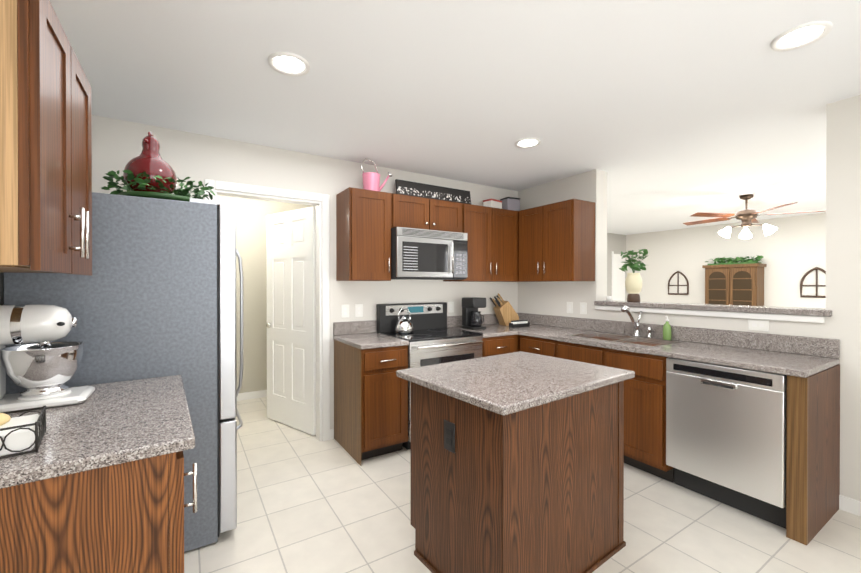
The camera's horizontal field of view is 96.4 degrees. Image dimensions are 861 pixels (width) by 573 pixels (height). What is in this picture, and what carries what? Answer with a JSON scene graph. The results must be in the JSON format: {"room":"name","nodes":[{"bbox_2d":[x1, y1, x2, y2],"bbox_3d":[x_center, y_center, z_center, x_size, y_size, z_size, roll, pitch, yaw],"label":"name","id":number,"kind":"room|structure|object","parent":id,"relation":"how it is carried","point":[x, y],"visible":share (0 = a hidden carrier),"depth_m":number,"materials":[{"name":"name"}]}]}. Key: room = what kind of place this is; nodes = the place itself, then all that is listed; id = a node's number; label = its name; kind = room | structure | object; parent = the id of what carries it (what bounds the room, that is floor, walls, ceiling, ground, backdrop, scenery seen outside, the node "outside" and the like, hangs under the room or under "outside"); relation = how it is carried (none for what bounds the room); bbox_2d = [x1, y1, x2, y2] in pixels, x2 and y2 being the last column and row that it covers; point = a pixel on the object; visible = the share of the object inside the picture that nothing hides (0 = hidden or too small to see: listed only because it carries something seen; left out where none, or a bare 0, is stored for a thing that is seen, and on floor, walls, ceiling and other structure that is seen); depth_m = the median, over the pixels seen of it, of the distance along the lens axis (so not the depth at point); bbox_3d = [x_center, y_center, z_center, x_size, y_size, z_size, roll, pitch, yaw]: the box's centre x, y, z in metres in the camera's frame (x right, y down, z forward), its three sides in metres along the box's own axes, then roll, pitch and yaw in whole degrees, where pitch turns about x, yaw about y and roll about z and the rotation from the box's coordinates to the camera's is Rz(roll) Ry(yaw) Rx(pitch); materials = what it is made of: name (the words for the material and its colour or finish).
{"room":"kitchen","nodes":[
{"label":"kitchen","id":0,"kind":"room"},
{"bbox_2d":[0,272,3,304],"bbox_3d":[-1.332,0.118,0.758,0.120,2.470,7.300,0,0,-32],"label":"wall","id":1,"kind":"structure","parent":0,"point":[1,290],"depth_m":1.63,"materials":[{"name":"white paint"}]},
{"bbox_2d":[0,0,91,274],"bbox_3d":[-1.301,-0.421,1.177,0.379,0.757,0.660,0,0,-32],"label":"wall cabinet","id":2,"kind":"object","parent":1,"relation":"attached to","point":[45,165],"visible":1,"depth_m":1.01,"materials":[{"name":"brown wood"}]},
{"bbox_2d":[217,195,315,392],"bbox_3d":[-2.170,0.100,4.619,2.840,2.470,0.120,0,0,-32],"label":"wall","id":3,"kind":"structure","parent":0,"point":[251,214],"depth_m":4.58,"materials":[{"name":"beige paint"}]},
{"bbox_2d":[237,390,266,400],"bbox_3d":[-2.135,1.293,4.569,2.600,0.085,0.011,0,0,-32],"label":"baseboard","id":4,"kind":"structure","parent":3,"relation":"attached to","point":[262,393],"depth_m":4.57,"materials":[{"name":"white wood"}]},
{"bbox_2d":[91,115,517,428],"bbox_3d":[-0.605,0.105,3.622,4.175,2.470,0.120,0,0,-32],"label":"wall","id":5,"kind":"structure","parent":0,"point":[117,146],"depth_m":3.27,"materials":[{"name":"white paint"}]},
{"bbox_2d":[204,179,329,440],"bbox_3d":[-1.317,0.272,3.172,0.940,2.140,0.152,0,0,-32],"label":"door frame","id":6,"kind":"structure","parent":5,"relation":"attached to","point":[322,325],"depth_m":3.33,"materials":[{"name":"white wood"}]},
{"bbox_2d":[266,206,315,435],"bbox_3d":[-1.349,0.307,3.680,0.313,2.045,0.745,0,0,-32],"label":"hall door","id":7,"kind":"structure","parent":5,"relation":"in","point":[291,312],"depth_m":3.64,"materials":[{"name":"white wood"}]},
{"bbox_2d":[341,305,348,317],"bbox_3d":[-0.763,0.220,3.447,0.075,0.115,0.006,0,0,-32],"label":"electrical outlet","id":8,"kind":"object","parent":5,"relation":"attached to","point":[344,311],"visible":1,"depth_m":3.44,"materials":[{"name":"white plastic"}]},
{"bbox_2d":[355,304,362,316],"bbox_3d":[-0.653,0.220,3.517,0.075,0.115,0.006,0,0,-32],"label":"electrical outlet","id":9,"kind":"object","parent":5,"relation":"attached to","point":[358,310],"visible":1,"depth_m":3.51,"materials":[{"name":"white plastic"}]},
{"bbox_2d":[333,314,499,336],"bbox_3d":[0.088,0.370,3.977,2.225,0.114,0.023,0,0,-32],"label":"backsplash","id":10,"kind":"structure","parent":5,"relation":"attached to","point":[489,319],"depth_m":3.54,"materials":[{"name":"grey stone"}]},
{"bbox_2d":[336,187,518,281],"bbox_3d":[0.204,-0.431,3.841,2.218,0.760,0.369,0,0,-32],"label":"wall cabinets","id":11,"kind":"object","parent":5,"relation":"attached to","point":[367,221],"visible":0.94,"depth_m":3.42,"materials":[{"name":"brown wood"}]},
{"bbox_2d":[360,158,392,190],"bbox_3d":[-0.479,-0.966,3.425,0.310,0.312,0.161,0,0,-32],"label":"watering can","id":12,"kind":"object","parent":11,"relation":"on","point":[371,180],"visible":0.71,"depth_m":3.34,"materials":[{"name":"pink metal"}]},
{"bbox_2d":[395,179,470,203],"bbox_3d":[0.052,-0.913,3.855,0.880,0.200,0.052,0,0,-32],"label":"sign","id":13,"kind":"object","parent":11,"relation":"on","point":[410,188],"visible":0.64,"depth_m":3.82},
{"bbox_2d":[483,199,501,208],"bbox_3d":[0.675,-0.873,4.181,0.184,0.118,0.124,0,0,-42],"label":"tin box","id":14,"kind":"object","parent":11,"relation":"on","point":[494,203],"visible":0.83,"depth_m":4.12,"materials":[{"name":"white metal"}]},
{"bbox_2d":[500,197,519,210],"bbox_3d":[0.891,-0.899,4.306,0.174,0.168,0.144,0,0,-24],"label":"tin box","id":15,"kind":"object","parent":11,"relation":"on","point":[510,203],"visible":0.73,"depth_m":4.24,"materials":[{"name":"grey metal"}]},
{"bbox_2d":[391,227,467,279],"bbox_3d":[-0.067,-0.286,3.617,0.752,0.440,0.459,0,0,-32],"label":"microwave","id":16,"kind":"object","parent":5,"relation":"attached to","point":[421,254],"visible":0.98,"depth_m":3.42,"materials":[{"name":"grey metal"}]},
{"bbox_2d":[448,302,453,312],"bbox_3d":[0.216,0.217,4.069,0.075,0.115,0.006,0,0,-32],"label":"electrical outlet","id":17,"kind":"object","parent":5,"relation":"attached to","point":[450,307],"visible":1,"depth_m":4.06,"materials":[{"name":"white plastic"}]},
{"bbox_2d":[49,0,860,234],"bbox_3d":[2.519,-1.158,3.194,9.240,0.060,7.540,0,0,-32],"label":"ceiling","id":18,"kind":"structure","parent":0,"point":[665,115],"depth_m":2.16,"materials":[{"name":"white paint"}]},
{"bbox_2d":[268,52,309,75],"bbox_3d":[-0.711,-1.116,1.939,0.200,0.012,0.200,0,0,-32],"label":"recessed light","id":19,"kind":"object","parent":18,"relation":"in","point":[288,63],"visible":1,"depth_m":1.93,"materials":[{"name":"white"}]},
{"bbox_2d":[515,138,540,147],"bbox_3d":[0.762,-1.121,3.015,0.200,0.012,0.200,0,0,-32],"label":"recessed light","id":20,"kind":"object","parent":18,"relation":"in","point":[527,142],"visible":0.98,"depth_m":3.00,"materials":[{"name":"white"}]},
{"bbox_2d":[683,194,825,238],"bbox_3d":[3.942,-0.874,4.851,1.436,0.524,1.412,0,0,-32],"label":"room ceiling fan","id":21,"kind":"object","parent":18,"relation":"hanging from","point":[746,216],"visible":1,"depth_m":4.77,"materials":[{"name":"brown wood"}]},
{"bbox_2d":[771,20,832,51],"bbox_3d":[1.653,-1.115,1.722,0.200,0.012,0.200,0,0,-32],"label":"recessed light","id":22,"kind":"object","parent":18,"relation":"in","point":[801,35],"visible":1,"depth_m":1.72,"materials":[{"name":"white glass"}]},
{"bbox_2d":[184,397,860,572],"bbox_3d":[2.519,1.371,3.206,9.240,0.060,7.540,0,0,-32],"label":"floor","id":23,"kind":"structure","parent":0,"point":[308,503],"depth_m":2.16,"materials":[{"name":"tile"}]},
{"bbox_2d":[0,375,196,572],"bbox_3d":[-1.220,0.895,1.346,0.677,0.910,0.986,0,0,-32],"label":"base cabinet","id":24,"kind":"object","parent":23,"relation":"on","point":[94,483],"visible":1,"depth_m":1.05,"materials":[{"name":"brown wood"}]},
{"bbox_2d":[0,405,45,458],"bbox_3d":[-1.176,0.392,1.036,0.186,0.097,0.185,0,0,-40],"label":"basket","id":25,"kind":"object","parent":24,"relation":"on","point":[20,434],"visible":0.98,"depth_m":1.02,"materials":[{"name":"grey metal"}]},
{"bbox_2d":[0,304,94,412],"bbox_3d":[-1.484,0.252,1.431,0.335,0.374,0.228,0,0,-32],"label":"stand mixer","id":26,"kind":"object","parent":24,"relation":"on","point":[42,368],"visible":1,"depth_m":1.40,"materials":[{"name":"white metal"}]},
{"bbox_2d":[3,192,242,551],"bbox_3d":[-1.627,0.449,2.222,0.908,1.795,0.914,0,0,-32],"label":"fridge","id":27,"kind":"object","parent":23,"relation":"on","point":[153,295],"visible":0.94,"depth_m":1.91,"materials":[{"name":"grey metal"}]},
{"bbox_2d":[101,131,214,201],"bbox_3d":[-1.452,-0.641,2.084,0.504,0.383,0.415,0,0,-32],"label":"decor","id":28,"kind":"object","parent":27,"relation":"on","point":[148,171],"visible":0.81,"depth_m":1.99,"materials":[{"name":"red"}]},
{"bbox_2d":[333,337,407,465],"bbox_3d":[-0.512,0.904,3.234,0.401,0.873,0.639,0,0,-32],"label":"base cabinet","id":29,"kind":"object","parent":23,"relation":"on","point":[370,404],"depth_m":2.99,"materials":[{"name":"brown wood"}]},
{"bbox_2d":[337,333,408,348],"bbox_3d":[-0.513,0.448,3.229,0.407,0.035,0.643,0,0,-32],"label":"countertop","id":30,"kind":"structure","parent":29,"relation":"on","point":[362,340],"depth_m":3.14,"materials":[{"name":"grey stone"}]},
{"bbox_2d":[377,302,482,449],"bbox_3d":[-0.002,0.753,3.520,0.758,1.175,0.690,0,0,-32],"label":"range","id":31,"kind":"object","parent":23,"relation":"on","point":[432,339],"visible":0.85,"depth_m":3.41,"materials":[{"name":"grey metal"}]},
{"bbox_2d":[394,308,413,332],"bbox_3d":[-0.233,0.311,3.528,0.180,0.221,0.213,0,0,-32],"label":"kettle","id":32,"kind":"object","parent":31,"relation":"on","point":[404,324],"visible":1,"depth_m":3.48,"materials":[{"name":"silver metal"}]},
{"bbox_2d":[482,333,516,356],"bbox_3d":[0.469,0.902,3.856,0.389,0.873,0.639,0,0,-32],"label":"base cabinet","id":33,"kind":"object","parent":23,"relation":"on","point":[507,343],"depth_m":3.59,"materials":[{"name":"brown wood"}]},
{"bbox_2d":[449,325,558,336],"bbox_3d":[0.759,0.445,4.036,1.075,0.035,0.643,0,0,-32],"label":"countertop","id":34,"kind":"structure","parent":33,"relation":"on","point":[491,330],"depth_m":3.84,"materials":[{"name":"grey stone"}]},
{"bbox_2d":[461,297,485,329],"bbox_3d":[0.448,0.270,3.910,0.191,0.315,0.200,0,0,-32],"label":"coffee maker","id":35,"kind":"object","parent":34,"relation":"on","point":[471,317],"visible":1,"depth_m":3.84,"materials":[{"name":"black plastic"}]},
{"bbox_2d":[490,293,518,325],"bbox_3d":[0.807,0.250,4.241,0.302,0.352,0.138,0,0,-20],"label":"knife block","id":36,"kind":"object","parent":34,"relation":"on","point":[506,313],"visible":0.98,"depth_m":4.19,"materials":[{"name":"brown wood"}]},
{"bbox_2d":[509,320,529,327],"bbox_3d":[0.943,0.392,4.082,0.244,0.069,0.060,0,0,-32],"label":"spice rack","id":37,"kind":"object","parent":34,"relation":"on","point":[519,323],"visible":1,"depth_m":4.06,"materials":[{"name":"black plastic"}]},
{"bbox_2d":[396,351,634,572],"bbox_3d":[0.439,0.892,2.003,0.985,0.910,0.755,0,0,-36],"label":"kitchen island","id":38,"kind":"object","parent":23,"relation":"on","point":[517,462],"visible":1,"depth_m":1.72,"materials":[{"name":"brown wood"}]},
{"bbox_2d":[517,333,519,351],"bbox_3d":[0.923,0.900,4.144,0.686,0.873,0.639,0,0,-32],"label":"base cabinet","id":39,"kind":"object","parent":23,"relation":"on","point":[518,336],"depth_m":3.78,"materials":[{"name":"brown wood"}]},
{"bbox_2d":[518,334,553,356],"bbox_3d":[1.236,0.903,3.694,0.639,0.872,0.444,0,0,-32],"label":"base cabinet","id":40,"kind":"object","parent":23,"relation":"on","point":[542,346],"depth_m":3.52,"materials":[{"name":"brown wood"}]},
{"bbox_2d":[554,338,601,364],"bbox_3d":[1.476,0.905,3.316,0.639,0.872,0.450,0,0,-32],"label":"base cabinet","id":41,"kind":"object","parent":23,"relation":"on","point":[576,351],"depth_m":3.14,"materials":[{"name":"brown wood"}]},
{"bbox_2d":[602,346,657,476],"bbox_3d":[1.712,0.906,2.944,0.639,0.872,0.432,0,0,-32],"label":"base cabinet","id":42,"kind":"object","parent":23,"relation":"on","point":[640,391],"depth_m":2.73,"materials":[{"name":"brown wood"}]},
{"bbox_2d":[666,357,786,528],"bbox_3d":[1.970,0.910,2.468,0.592,0.870,0.605,0,0,-32],"label":"dishwasher","id":43,"kind":"object","parent":23,"relation":"on","point":[726,435],"visible":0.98,"depth_m":2.28,"materials":[{"name":"grey metal"}]},
{"bbox_2d":[702,255,766,305],"bbox_3d":[5.305,0.394,6.797,0.440,1.863,0.885,0,0,-32],"label":"hutch","id":44,"kind":"object","parent":23,"relation":"on","point":[731,281],"visible":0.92,"depth_m":6.66,"materials":[{"name":"brown wood"}]},
{"bbox_2d":[658,354,839,545],"bbox_3d":[2.018,0.908,2.461,0.639,0.872,0.712,0,0,-32],"label":"base cabinet","id":45,"kind":"object","parent":23,"relation":"on","point":[813,400],"depth_m":2.08,"materials":[{"name":"brown wood"}]},
{"bbox_2d":[518,326,839,373],"bbox_3d":[1.660,0.450,3.018,0.645,0.036,2.039,0,0,-32],"label":"countertop","id":46,"kind":"structure","parent":45,"relation":"on","point":[732,355],"depth_m":2.50,"materials":[{"name":"grey stone"}]},
{"bbox_2d":[574,330,669,345],"bbox_3d":[1.580,0.528,3.187,0.400,0.197,0.720,0,0,-32],"label":"sink","id":47,"kind":"object","parent":46,"relation":"in","point":[634,338],"depth_m":3.27,"materials":[{"name":"silver metal"}]},
{"bbox_2d":[618,306,653,337],"bbox_3d":[1.736,0.296,3.240,0.259,0.270,0.155,0,0,-32],"label":"faucet","id":48,"kind":"object","parent":46,"relation":"on","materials":[{"name":"silver metal"}]},
{"bbox_2d":[663,316,670,339],"bbox_3d":[1.912,0.335,3.112,0.060,0.192,0.060,0,0,-32],"label":"soap bottle","id":49,"kind":"object","parent":46,"relation":"on","point":[666,331],"visible":1,"depth_m":3.09,"materials":[{"name":"green plastic"}]},
{"bbox_2d":[607,233,625,300],"bbox_3d":[2.327,0.087,7.400,4.825,2.470,0.140,0,0,-32],"label":"wall","id":50,"kind":"structure","parent":0,"point":[616,275],"depth_m":8.43,"materials":[{"name":"grey paint"}]},
{"bbox_2d":[518,95,860,500],"bbox_3d":[2.621,0.111,2.270,0.175,2.470,5.620,0,0,-32],"label":"wall","id":51,"kind":"structure","parent":0,"point":[842,323],"depth_m":2.35,"materials":[{"name":"white paint"}]},
{"bbox_2d":[519,199,594,281],"bbox_3d":[1.242,-0.432,3.929,0.369,0.760,0.724,0,0,-32],"label":"wall cabinet","id":52,"kind":"object","parent":51,"relation":"attached to","point":[557,242],"visible":0.98,"depth_m":3.70,"materials":[{"name":"brown wood"}]},
{"bbox_2d":[567,302,572,312],"bbox_3d":[1.435,0.218,3.970,0.006,0.115,0.075,0,0,-32],"label":"electrical outlet","id":53,"kind":"object","parent":51,"relation":"attached to","point":[569,307],"visible":1,"depth_m":3.96,"materials":[{"name":"white plastic"}]},
{"bbox_2d":[580,303,586,313],"bbox_3d":[1.521,0.219,3.834,0.006,0.115,0.075,0,0,-32],"label":"electrical outlet","id":54,"kind":"object","parent":51,"relation":"attached to","point":[583,308],"visible":1,"depth_m":3.83,"materials":[{"name":"white plastic"}]},
{"bbox_2d":[518,314,839,357],"bbox_3d":[1.757,0.373,3.446,0.023,0.114,2.660,0,0,-32],"label":"backsplash","id":55,"kind":"structure","parent":51,"relation":"attached to","point":[789,344],"depth_m":2.83,"materials":[{"name":"grey stone"}]},
{"bbox_2d":[594,301,831,322],"bbox_3d":[2.109,0.183,3.087,0.255,0.082,1.608,0,0,-32],"label":"sill ledge","id":56,"kind":"object","parent":51,"relation":"on","point":[810,315],"visible":0.81,"depth_m":2.80,"materials":[{"name":"stone"}]},
{"bbox_2d":[619,249,647,301],"bbox_3d":[1.841,-0.100,3.493,0.225,0.479,0.228,0,0,-32],"label":"vase","id":57,"kind":"object","parent":56,"relation":"on","point":[633,283],"visible":1,"depth_m":3.45,"materials":[{"name":"beige ceramic"}]},
{"bbox_2d":[748,319,768,331],"bbox_3d":[2.265,0.268,2.661,0.006,0.075,0.115,0,0,-32],"label":"outlet","id":58,"kind":"object","parent":51,"relation":"attached to","point":[759,325],"visible":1,"depth_m":2.66,"materials":[{"name":"white plastic"}]},
{"bbox_2d":[839,495,860,515],"bbox_3d":[3.238,1.309,1.127,0.012,0.085,3.020,0,0,-32],"label":"baseboard","id":59,"kind":"structure","parent":51,"relation":"attached to","point":[849,505],"depth_m":2.29,"materials":[{"name":"white wood"}]},
{"bbox_2d":[626,213,825,307],"bbox_3d":[6.351,0.095,5.672,0.120,2.470,7.370,0,0,-32],"label":"wall","id":60,"kind":"structure","parent":0,"point":[791,250],"depth_m":6.84,"materials":[{"name":"white paint"}]},
{"bbox_2d":[668,271,688,294],"bbox_3d":[4.964,-0.074,7.722,0.029,0.484,0.394,0,0,-32],"label":"art","id":61,"kind":"object","parent":60,"relation":"attached to","point":[678,285],"visible":1,"depth_m":7.71,"materials":[{"name":"brown"}]},
{"bbox_2d":[800,267,825,297],"bbox_3d":[6.040,-0.067,6.024,0.029,0.484,0.394,0,0,-32],"label":"art","id":62,"kind":"object","parent":60,"relation":"attached to","point":[807,273],"visible":0.69,"depth_m":6.04,"materials":[{"name":"brown"}]}
]}

